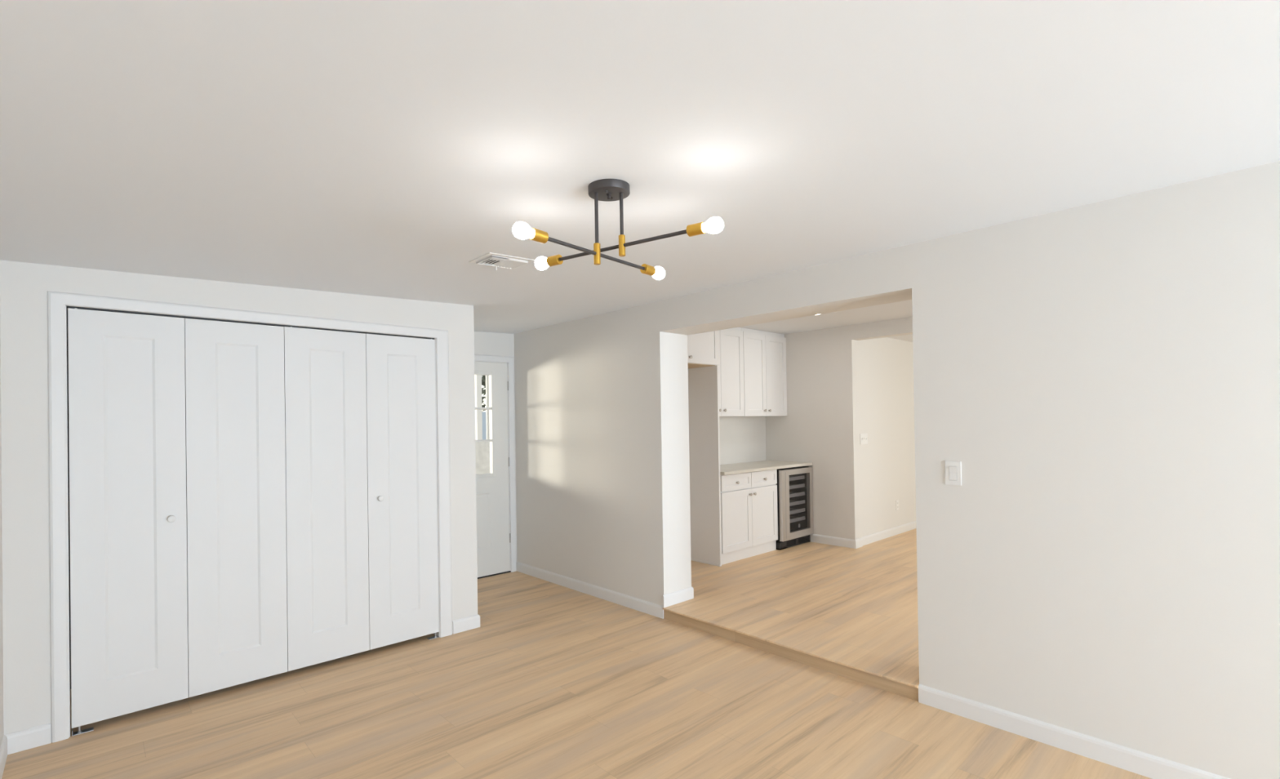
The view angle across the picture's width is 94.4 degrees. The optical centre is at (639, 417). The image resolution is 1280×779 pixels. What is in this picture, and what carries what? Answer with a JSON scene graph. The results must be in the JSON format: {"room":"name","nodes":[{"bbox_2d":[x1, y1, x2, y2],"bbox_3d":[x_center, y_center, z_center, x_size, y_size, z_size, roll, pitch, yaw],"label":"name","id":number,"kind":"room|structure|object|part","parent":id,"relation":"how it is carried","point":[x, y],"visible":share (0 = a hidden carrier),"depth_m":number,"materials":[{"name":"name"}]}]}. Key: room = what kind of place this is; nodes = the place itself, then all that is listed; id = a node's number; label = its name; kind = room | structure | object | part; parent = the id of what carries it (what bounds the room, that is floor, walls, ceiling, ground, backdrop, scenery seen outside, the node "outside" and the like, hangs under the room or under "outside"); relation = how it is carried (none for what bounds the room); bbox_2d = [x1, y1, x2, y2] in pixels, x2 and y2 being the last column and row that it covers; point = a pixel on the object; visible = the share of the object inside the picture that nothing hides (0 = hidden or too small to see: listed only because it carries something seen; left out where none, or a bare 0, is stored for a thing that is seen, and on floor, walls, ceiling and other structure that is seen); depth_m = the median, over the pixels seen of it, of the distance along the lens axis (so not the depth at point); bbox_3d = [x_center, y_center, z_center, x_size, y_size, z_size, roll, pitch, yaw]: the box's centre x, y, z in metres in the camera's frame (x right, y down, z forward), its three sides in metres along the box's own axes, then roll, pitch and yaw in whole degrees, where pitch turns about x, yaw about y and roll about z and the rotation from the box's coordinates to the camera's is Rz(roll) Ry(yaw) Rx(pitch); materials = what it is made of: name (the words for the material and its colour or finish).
{"room":"empty dining room","nodes":[
{"label":"empty dining room","id":0,"kind":"room"},
{"bbox_2d":[0,324,4,746],"bbox_3d":[0.017,0.324,-0.512,0.120,2.246,8.600,-1,-1,-43],"label":"wall","id":1,"kind":"structure","parent":0,"point":[2,724],"depth_m":2.63,"materials":[{"name":"white paint"}]},
{"bbox_2d":[0,722,51,778],"bbox_3d":[0.133,1.401,-0.427,0.150,0.090,8.600,-1,-1,-43],"label":"baseboard","id":2,"kind":"structure","parent":1,"relation":"attached to","point":[37,735],"depth_m":2.70,"materials":[{"name":"white paint"}]},
{"bbox_2d":[66,309,71,688],"bbox_3d":[-2.575,0.364,3.964,2.208,2.305,0.040,-1,-1,-43],"label":"wall","id":3,"kind":"structure","parent":0,"point":[67,309],"depth_m":3.34,"materials":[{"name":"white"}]},
{"bbox_2d":[0,260,477,736],"bbox_3d":[-2.067,0.348,3.505,2.322,2.315,0.115,-1,-1,-43],"label":"wall","id":4,"kind":"structure","parent":0,"point":[24,286],"depth_m":2.77,"materials":[{"name":"white paint"}]},
{"bbox_2d":[67,307,288,735],"bbox_3d":[-2.389,0.487,3.134,0.904,2.042,0.063,-1,-1,-43],"label":"door","id":5,"kind":"structure","parent":4,"relation":"in","point":[176,425],"depth_m":3.09,"materials":[{"name":"white paint"}]},
{"bbox_3d":[-2.565,0.474,2.985,0.443,1.999,0.032,-1,-1,-43],"label":"panel","id":6,"kind":"part","parent":5,"relation":"part of","materials":[{"name":"white paint"}]},
{"bbox_3d":[-2.428,0.523,3.072,0.035,0.035,0.027,-1,-1,-43],"label":"knob","id":7,"kind":"part","parent":5,"relation":"part of","materials":[{"name":"white paint"}]},
{"bbox_3d":[-2.234,0.471,3.295,0.458,1.999,0.032,-1,-1,-43],"label":"panel","id":8,"kind":"part","parent":5,"relation":"part of","materials":[{"name":"white paint"}]},
{"bbox_2d":[47,290,452,742],"bbox_3d":[-2.077,0.453,3.483,1.976,2.107,0.131,-1,-1,-43],"label":"door frame","id":9,"kind":"structure","parent":4,"relation":"attached to","point":[56,301],"depth_m":2.82,"materials":[{"name":"white paint"}]},
{"bbox_2d":[66,306,434,339],"bbox_3d":[-2.089,-0.538,3.466,1.816,0.006,0.038,-1,-1,-43],"label":"door track","id":10,"kind":"object","parent":4,"relation":"attached to","point":[70,307],"visible":0.93,"depth_m":3.27,"materials":[{"name":"black metal"}]},
{"bbox_2d":[284,326,439,671],"bbox_3d":[-1.723,0.481,3.757,0.915,2.042,0.063,-1,-1,-43],"label":"door","id":11,"kind":"structure","parent":4,"relation":"in","point":[361,435],"depth_m":3.71,"materials":[{"name":"white paint"}]},
{"bbox_3d":[-1.900,0.467,3.607,0.452,2.000,0.032,-1,-1,-43],"label":"panel","id":12,"kind":"part","parent":11,"relation":"part of","materials":[{"name":"white paint"}]},
{"bbox_3d":[-1.659,0.516,3.791,0.035,0.035,0.027,-1,-1,-43],"label":"knob","id":13,"kind":"part","parent":11,"relation":"part of","materials":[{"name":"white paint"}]},
{"bbox_3d":[-1.568,0.464,3.918,0.453,2.000,0.032,-1,-1,-43],"label":"panel","id":14,"kind":"part","parent":11,"relation":"part of","materials":[{"name":"white paint"}]},
{"bbox_2d":[452,613,479,633],"bbox_3d":[-1.637,1.462,4.625,0.204,0.090,1.222,-1,-1,-43],"label":"baseboard","id":15,"kind":"structure","parent":4,"relation":"attached to","point":[461,624],"depth_m":4.17,"materials":[{"name":"white paint"}]},
{"bbox_2d":[474,331,516,562],"bbox_3d":[-1.702,0.338,5.506,1.175,2.352,0.120,-1,-1,-43],"label":"wall","id":16,"kind":"structure","parent":0,"point":[495,344],"depth_m":5.75,"materials":[{"name":"white paint"}]},
{"bbox_2d":[474,361,511,578],"bbox_3d":[-1.635,0.490,5.518,0.926,2.045,0.190,-1,-1,-43],"label":"door","id":17,"kind":"structure","parent":16,"relation":"in","point":[492,496],"depth_m":5.71,"materials":[{"name":"white paint"}]},
{"bbox_3d":[-1.618,0.981,5.501,0.445,0.469,0.008,-1,-1,-43],"label":"raised panel","id":18,"kind":"part","parent":17,"relation":"part of","materials":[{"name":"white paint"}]},
{"bbox_3d":[-1.641,0.062,5.518,0.625,1.010,0.056,-1,-1,-43],"label":"lite frame","id":19,"kind":"part","parent":17,"relation":"part of","materials":[{"name":"white paint"}]},
{"bbox_2d":[474,354,516,572],"bbox_3d":[-1.655,0.457,5.537,1.043,2.112,0.136,-1,-1,-43],"label":"door frame","id":20,"kind":"structure","parent":16,"relation":"attached to","point":[509,360],"depth_m":5.82,"materials":[{"name":"white paint"}]},
{"bbox_2d":[1,570,1152,778],"bbox_3d":[0.851,1.505,1.084,3.502,0.120,10.030,-1,-1,-43],"label":"floor","id":21,"kind":"structure","parent":0,"point":[553,681],"depth_m":2.88,"materials":[{"name":"brown wood"}]},
{"bbox_2d":[0,0,1279,333],"bbox_3d":[0.813,-0.911,1.101,3.502,0.270,10.030,-1,-1,-43],"label":"ceiling","id":22,"kind":"structure","parent":0,"point":[375,148],"depth_m":1.66,"materials":[{"name":"white paint"}]},
{"bbox_2d":[469,252,535,270],"bbox_3d":[-0.707,-0.791,3.041,0.262,0.040,0.212,-1,-1,-43],"label":"ceiling vent","id":23,"kind":"object","parent":22,"relation":"in","point":[490,259],"visible":0.98,"depth_m":3.02,"materials":[{"name":"white plastic"}]},
{"bbox_2d":[512,178,724,279],"bbox_3d":[-0.094,-0.679,2.088,0.659,0.284,0.547,-1,0,-7],"label":"ceiling light","id":24,"kind":"object","parent":22,"relation":"attached to","point":[604,189],"visible":1,"depth_m":2.06,"materials":[{"name":"black metal"}]},
{"bbox_2d":[512,221,548,243],"bbox_3d":[-0.338,-0.571,1.831,0.124,0.052,0.058,-1,-1,-43],"label":"bulb","id":25,"kind":"object","parent":24,"relation":"attached to","point":[521,230],"depth_m":1.80,"materials":[{"name":"white glass"}]},
{"bbox_2d":[534,254,563,270],"bbox_3d":[-0.353,-0.600,2.278,0.065,0.052,0.124,-1,-1,-43],"label":"bulb","id":26,"kind":"object","parent":24,"relation":"attached to","point":[541,263],"depth_m":2.27,"materials":[{"name":"white glass"}]},
{"bbox_3d":[-0.152,-0.695,2.071,0.013,0.186,0.013,-1,-1,-43],"label":"drop rod","id":27,"kind":"part","parent":24,"relation":"part of","materials":[{"name":"black metal"}]},
{"bbox_3d":[-0.144,-0.572,2.077,0.013,0.013,0.513,-1,0,39],"label":"arm","id":28,"kind":"part","parent":24,"relation":"part of","materials":[{"name":"black metal"}]},
{"bbox_3d":[-0.065,-0.714,2.085,0.013,0.157,0.013,-1,-1,-43],"label":"drop rod","id":29,"kind":"part","parent":24,"relation":"part of","materials":[{"name":"black metal"}]},
{"bbox_3d":[-0.071,-0.605,2.090,0.564,0.013,0.013,-1,0,34],"label":"arm","id":30,"kind":"part","parent":24,"relation":"part of","materials":[{"name":"black metal"}]},
{"bbox_2d":[640,263,665,279],"bbox_3d":[0.050,-0.574,2.323,0.124,0.052,0.058,-1,-1,-43],"label":"bulb","id":31,"kind":"object","parent":24,"relation":"attached to","point":[658,273],"depth_m":2.30,"materials":[{"name":"white glass"}]},
{"bbox_2d":[686,216,724,236],"bbox_3d":[0.210,-0.611,1.903,0.065,0.052,0.124,-1,-1,-43],"label":"bulb","id":32,"kind":"object","parent":24,"relation":"attached to","point":[713,224],"depth_m":1.88,"materials":[{"name":"white glass"}]},
{"bbox_2d":[719,416,765,464],"bbox_3d":[0.591,0.198,6.298,2.652,2.406,0.120,-1,-1,-43],"label":"wall","id":33,"kind":"structure","parent":0,"point":[742,438],"depth_m":6.75,"materials":[{"name":"white paint"}]},
{"bbox_2d":[687,329,719,368],"bbox_3d":[0.222,-0.719,5.475,0.917,0.470,0.603,-1,-1,-43],"label":"upper cabinet","id":34,"kind":"object","parent":33,"relation":"attached to","point":[703,348],"visible":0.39,"depth_m":5.46,"materials":[{"name":"white paint"}]},
{"bbox_2d":[695,327,744,416],"bbox_3d":[0.739,-0.485,6.141,0.741,0.945,0.328,-1,-1,-43],"label":"upper cabinet","id":35,"kind":"object","parent":33,"relation":"attached to","point":[731,366],"visible":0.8,"depth_m":6.16,"materials":[{"name":"white paint"}]},
{"bbox_3d":[0.686,-0.467,5.916,0.352,0.901,0.020,-1,-1,-43],"label":"door","id":36,"kind":"part","parent":35,"relation":"part of","materials":[{"name":"white paint"}]},
{"bbox_3d":[0.957,-0.469,6.169,0.382,0.901,0.020,-1,-1,-43],"label":"door","id":37,"kind":"part","parent":35,"relation":"part of","materials":[{"name":"white paint"}]},
{"bbox_2d":[741,327,786,416],"bbox_3d":[1.306,-0.490,6.672,0.806,0.945,0.328,-1,-1,-43],"label":"upper cabinet","id":38,"kind":"object","parent":33,"relation":"attached to","point":[765,375],"visible":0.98,"depth_m":6.55,"materials":[{"name":"white paint"}]},
{"bbox_3d":[1.246,-0.472,6.440,0.398,0.901,0.020,-1,-1,-43],"label":"door","id":39,"kind":"part","parent":38,"relation":"part of","materials":[{"name":"white paint"}]},
{"bbox_3d":[1.540,-0.475,6.715,0.402,0.901,0.020,-1,-1,-43],"label":"door","id":40,"kind":"part","parent":38,"relation":"part of","materials":[{"name":"white paint"}]},
{"bbox_2d":[668,528,919,682],"bbox_3d":[3.794,1.449,5.624,7.000,0.203,5.440,-1,-1,-43],"label":"floor","id":41,"kind":"structure","parent":0,"point":[859,606],"depth_m":4.52,"materials":[{"name":"brown wood"}]},
{"bbox_2d":[688,365,721,566],"bbox_3d":[0.550,0.455,5.779,0.030,1.885,0.570,-1,-1,-43],"label":"panel","id":42,"kind":"object","parent":41,"relation":"on","point":[703,382],"visible":0.56,"depth_m":5.69,"materials":[{"name":"white paint"}]},
{"bbox_3d":[0.557,1.389,5.766,0.008,0.018,0.570,-1,-1,-43],"label":"shoe moulding","id":43,"kind":"part","parent":42,"relation":"part of","materials":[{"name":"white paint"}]},
{"bbox_2d":[720,469,777,564],"bbox_3d":[0.921,0.966,6.095,0.932,0.856,0.600,-1,-1,-43],"label":"base cabinet","id":44,"kind":"object","parent":41,"relation":"on","point":[748,500],"visible":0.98,"depth_m":5.87,"materials":[{"name":"white paint"}]},
{"bbox_3d":[0.934,0.618,5.752,0.463,0.150,0.020,-1,-1,-43],"label":"drawer","id":45,"kind":"part","parent":44,"relation":"part of","materials":[{"name":"white paint"}]},
{"bbox_3d":[0.940,0.992,5.750,0.464,0.574,0.020,-1,-1,-43],"label":"door","id":46,"kind":"part","parent":44,"relation":"part of","materials":[{"name":"white paint"}]},
{"bbox_3d":[1.267,0.615,6.064,0.439,0.150,0.020,-1,-1,-43],"label":"drawer","id":47,"kind":"part","parent":44,"relation":"part of","materials":[{"name":"white paint"}]},
{"bbox_3d":[1.273,0.989,6.061,0.440,0.574,0.020,-1,-1,-43],"label":"door","id":48,"kind":"part","parent":44,"relation":"part of","materials":[{"name":"white paint"}]},
{"bbox_2d":[720,460,812,475],"bbox_3d":[1.147,0.521,6.303,1.555,0.029,0.618,-1,-1,-43],"label":"countertop","id":49,"kind":"structure","parent":44,"relation":"on","point":[745,467],"depth_m":6.23,"materials":[{"name":"stone"}]},
{"bbox_2d":[775,466,813,549],"bbox_3d":[1.500,0.968,6.609,0.600,0.842,0.603,-1,-1,-43],"label":"wine cooler","id":50,"kind":"object","parent":41,"relation":"on","point":[794,484],"visible":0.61,"depth_m":6.46,"materials":[{"name":"silver metal"}]},
{"bbox_2d":[776,534,810,549],"bbox_3d":[1.664,1.340,6.433,0.594,0.084,0.060,-1,-1,-43],"label":"grille","id":51,"kind":"object","parent":50,"relation":"attached to","point":[780,544],"depth_m":6.37,"materials":[{"name":"black plastic"}]},
{"bbox_2d":[789,475,804,480],"bbox_3d":[1.486,0.665,6.610,0.496,0.038,0.492,-1,-1,-43],"label":"shelf","id":52,"kind":"object","parent":50,"relation":"attached to","point":[792,477],"depth_m":6.55,"materials":[{"name":"grey metal"}]},
{"bbox_2d":[789,483,804,488],"bbox_3d":[1.487,0.755,6.609,0.496,0.038,0.492,-1,-1,-43],"label":"shelf","id":53,"kind":"object","parent":50,"relation":"attached to","point":[796,486],"depth_m":6.55,"materials":[{"name":"grey metal"}]},
{"bbox_2d":[789,491,804,497],"bbox_3d":[1.488,0.846,6.608,0.496,0.038,0.492,-1,-1,-43],"label":"shelf","id":54,"kind":"object","parent":50,"relation":"attached to","point":[792,494],"depth_m":6.55,"materials":[{"name":"grey metal"}]},
{"bbox_2d":[789,499,804,506],"bbox_3d":[1.490,0.936,6.608,0.496,0.038,0.492,-1,-1,-43],"label":"shelf","id":55,"kind":"object","parent":50,"relation":"attached to","point":[792,502],"depth_m":6.54,"materials":[{"name":"grey metal"}]},
{"bbox_2d":[789,507,804,514],"bbox_3d":[1.491,1.027,6.607,0.496,0.038,0.492,-1,-1,-43],"label":"shelf","id":56,"kind":"object","parent":50,"relation":"attached to","point":[792,510],"depth_m":6.54,"materials":[{"name":"grey metal"}]},
{"bbox_2d":[789,515,805,522],"bbox_3d":[1.493,1.117,6.607,0.496,0.038,0.492,-1,-1,-43],"label":"shelf","id":57,"kind":"object","parent":50,"relation":"attached to","point":[793,518],"depth_m":6.55,"materials":[{"name":"grey metal"}]},
{"bbox_2d":[738,299,912,334],"bbox_3d":[2.379,-1.046,4.272,2.512,0.100,5.320,-1,-1,-43],"label":"ceiling","id":58,"kind":"structure","parent":0,"point":[900,309],"depth_m":5.88,"materials":[{"name":"white paint"}]},
{"bbox_2d":[765,316,912,539],"bbox_3d":[3.332,0.153,5.206,0.140,2.396,5.220,-1,-1,-43],"label":"wall","id":59,"kind":"structure","parent":0,"point":[820,426],"depth_m":6.47,"materials":[{"name":"white paint"}]},
{"bbox_2d":[809,533,862,548],"bbox_3d":[1.951,1.338,6.685,0.152,0.090,1.097,-1,-1,-43],"label":"baseboard","id":60,"kind":"structure","parent":59,"relation":"attached to","point":[850,543],"depth_m":6.39,"materials":[{"name":"white paint"}]},
{"bbox_2d":[857,337,915,537],"bbox_3d":[3.780,0.153,7.790,4.045,2.417,0.120,-1,-1,-43],"label":"wall","id":61,"kind":"structure","parent":0,"point":[886,364],"depth_m":6.83,"materials":[{"name":"white paint"}]},
{"bbox_2d":[859,433,867,444],"bbox_3d":[2.439,0.228,6.443,0.165,0.116,0.016,-1,-1,-43],"label":"light switch","id":62,"kind":"object","parent":61,"relation":"attached to","point":[864,437],"visible":1,"depth_m":6.44,"materials":[{"name":"white plastic"}]},
{"bbox_2d":[861,520,915,545],"bbox_3d":[3.806,1.316,7.700,3.945,0.090,0.012,-1,-1,-43],"label":"baseboard","id":63,"kind":"structure","parent":61,"relation":"attached to","point":[871,538],"depth_m":6.80,"materials":[{"name":"white paint"}]},
{"bbox_2d":[895,499,898,510],"bbox_3d":[3.038,1.028,6.990,0.070,0.116,0.008,-1,-1,-43],"label":"wall outlet","id":64,"kind":"object","parent":61,"relation":"attached to","point":[897,500],"visible":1,"depth_m":6.98,"materials":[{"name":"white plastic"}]},
{"bbox_2d":[514,160,1279,778],"bbox_3d":[2.220,0.193,2.393,0.303,2.480,10.030,-1,-1,-43],"label":"wall","id":65,"kind":"structure","parent":0,"point":[1102,379],"depth_m":2.59,"materials":[{"name":"white paint"}]},
{"bbox_2d":[515,561,663,618],"bbox_3d":[-0.523,1.448,5.108,0.012,0.090,2.039,-1,-1,-43],"label":"baseboard","id":66,"kind":"structure","parent":65,"relation":"attached to","point":[651,608],"depth_m":4.94,"materials":[{"name":"white paint"}]},
{"bbox_2d":[662,586,693,607],"bbox_3d":[-0.060,1.356,4.843,0.327,0.090,1.041,-1,-1,-43],"label":"baseboard","id":67,"kind":"object","parent":65,"relation":"attached to","point":[684,594],"visible":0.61,"depth_m":4.45,"materials":[{"name":"white paint"}]},
{"bbox_2d":[663,609,918,701],"bbox_3d":[0.802,1.428,3.697,0.003,0.071,1.832,-1,-1,-43],"label":"step riser","id":68,"kind":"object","parent":65,"relation":"attached to","point":[904,690],"depth_m":3.53,"materials":[{"name":"brown wood"}]},
{"bbox_2d":[662,606,919,688],"bbox_3d":[0.807,1.386,3.703,0.048,0.013,1.832,-1,-1,-43],"label":"trim","id":69,"kind":"structure","parent":65,"relation":"attached to","point":[883,674],"depth_m":3.52,"materials":[{"name":"brown wood"}]},
{"bbox_2d":[945,461,961,485],"bbox_3d":[1.533,0.271,2.900,0.010,0.116,0.073,-1,-1,-43],"label":"light switch","id":70,"kind":"object","parent":65,"relation":"attached to","point":[953,468],"visible":1,"depth_m":2.90,"materials":[{"name":"white plastic"}]},
{"bbox_2d":[918,684,1231,778],"bbox_3d":[3.452,1.359,0.856,0.012,0.090,5.939,-1,-1,-43],"label":"baseboard","id":71,"kind":"structure","parent":65,"relation":"attached to","point":[1135,761],"depth_m":2.57,"materials":[{"name":"white paint"}]},
{"bbox_2d":[888,333,912,342],"bbox_3d":[5.248,-1.032,6.209,4.045,0.113,4.232,-1,-1,-43],"label":"ceiling","id":72,"kind":"structure","parent":0,"point":[906,337],"depth_m":6.92,"materials":[{"name":"white paint"}]},
{"label":"outside","id":73,"kind":"structure","parent":0,"visible":0},
{"bbox_3d":[-10.007,1.947,19.655,34.000,0.100,25.400,-1,-1,-43],"label":"ground","id":74,"kind":"structure","parent":73,"visible":0},
{"bbox_2d":[481,374,485,411],"bbox_3d":[-5.363,-0.272,16.768,3.020,4.168,2.741,-1,-1,-43],"label":"tree","id":75,"kind":"object","parent":74,"relation":"on","point":[483,378],"visible":0.02,"depth_m":16.86,"materials":[{"name":"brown plant"}]},
{"bbox_2d":[481,411,486,439],"bbox_3d":[-3.473,0.807,14.561,3.400,1.910,0.200,-1,-1,-43],"label":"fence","id":76,"kind":"object","parent":74,"relation":"on","point":[484,425],"visible":0.02,"depth_m":14.20,"materials":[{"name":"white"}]},
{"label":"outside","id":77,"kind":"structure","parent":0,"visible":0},
{"bbox_3d":[-0.218,1.711,9.186,22.000,0.110,3.270,-1,-1,-43],"label":"floor","id":78,"kind":"structure","parent":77,"visible":0},
{"bbox_2d":[475,441,489,473],"bbox_3d":[-2.070,1.020,9.256,3.000,1.330,0.300,-1,-1,-43],"label":"wall","id":79,"kind":"structure","parent":78,"relation":"on","point":[482,448],"depth_m":8.81,"materials":[{"name":"white paint"}]},
{"bbox_2d":[474,374,482,439],"bbox_3d":[-2.441,-0.347,8.910,0.085,1.410,0.100,-1,-1,-43],"label":"porch post","id":80,"kind":"object","parent":79,"relation":"on","point":[477,378],"visible":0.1,"depth_m":8.87,"materials":[{"name":"white paint"}]},
{"bbox_2d":[485,375,489,439],"bbox_3d":[-2.296,-0.348,9.045,0.080,1.410,0.100,-1,-1,-43],"label":"porch post","id":81,"kind":"object","parent":79,"relation":"on","point":[486,376],"visible":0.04,"depth_m":9.01,"materials":[{"name":"white paint"}]}
]}

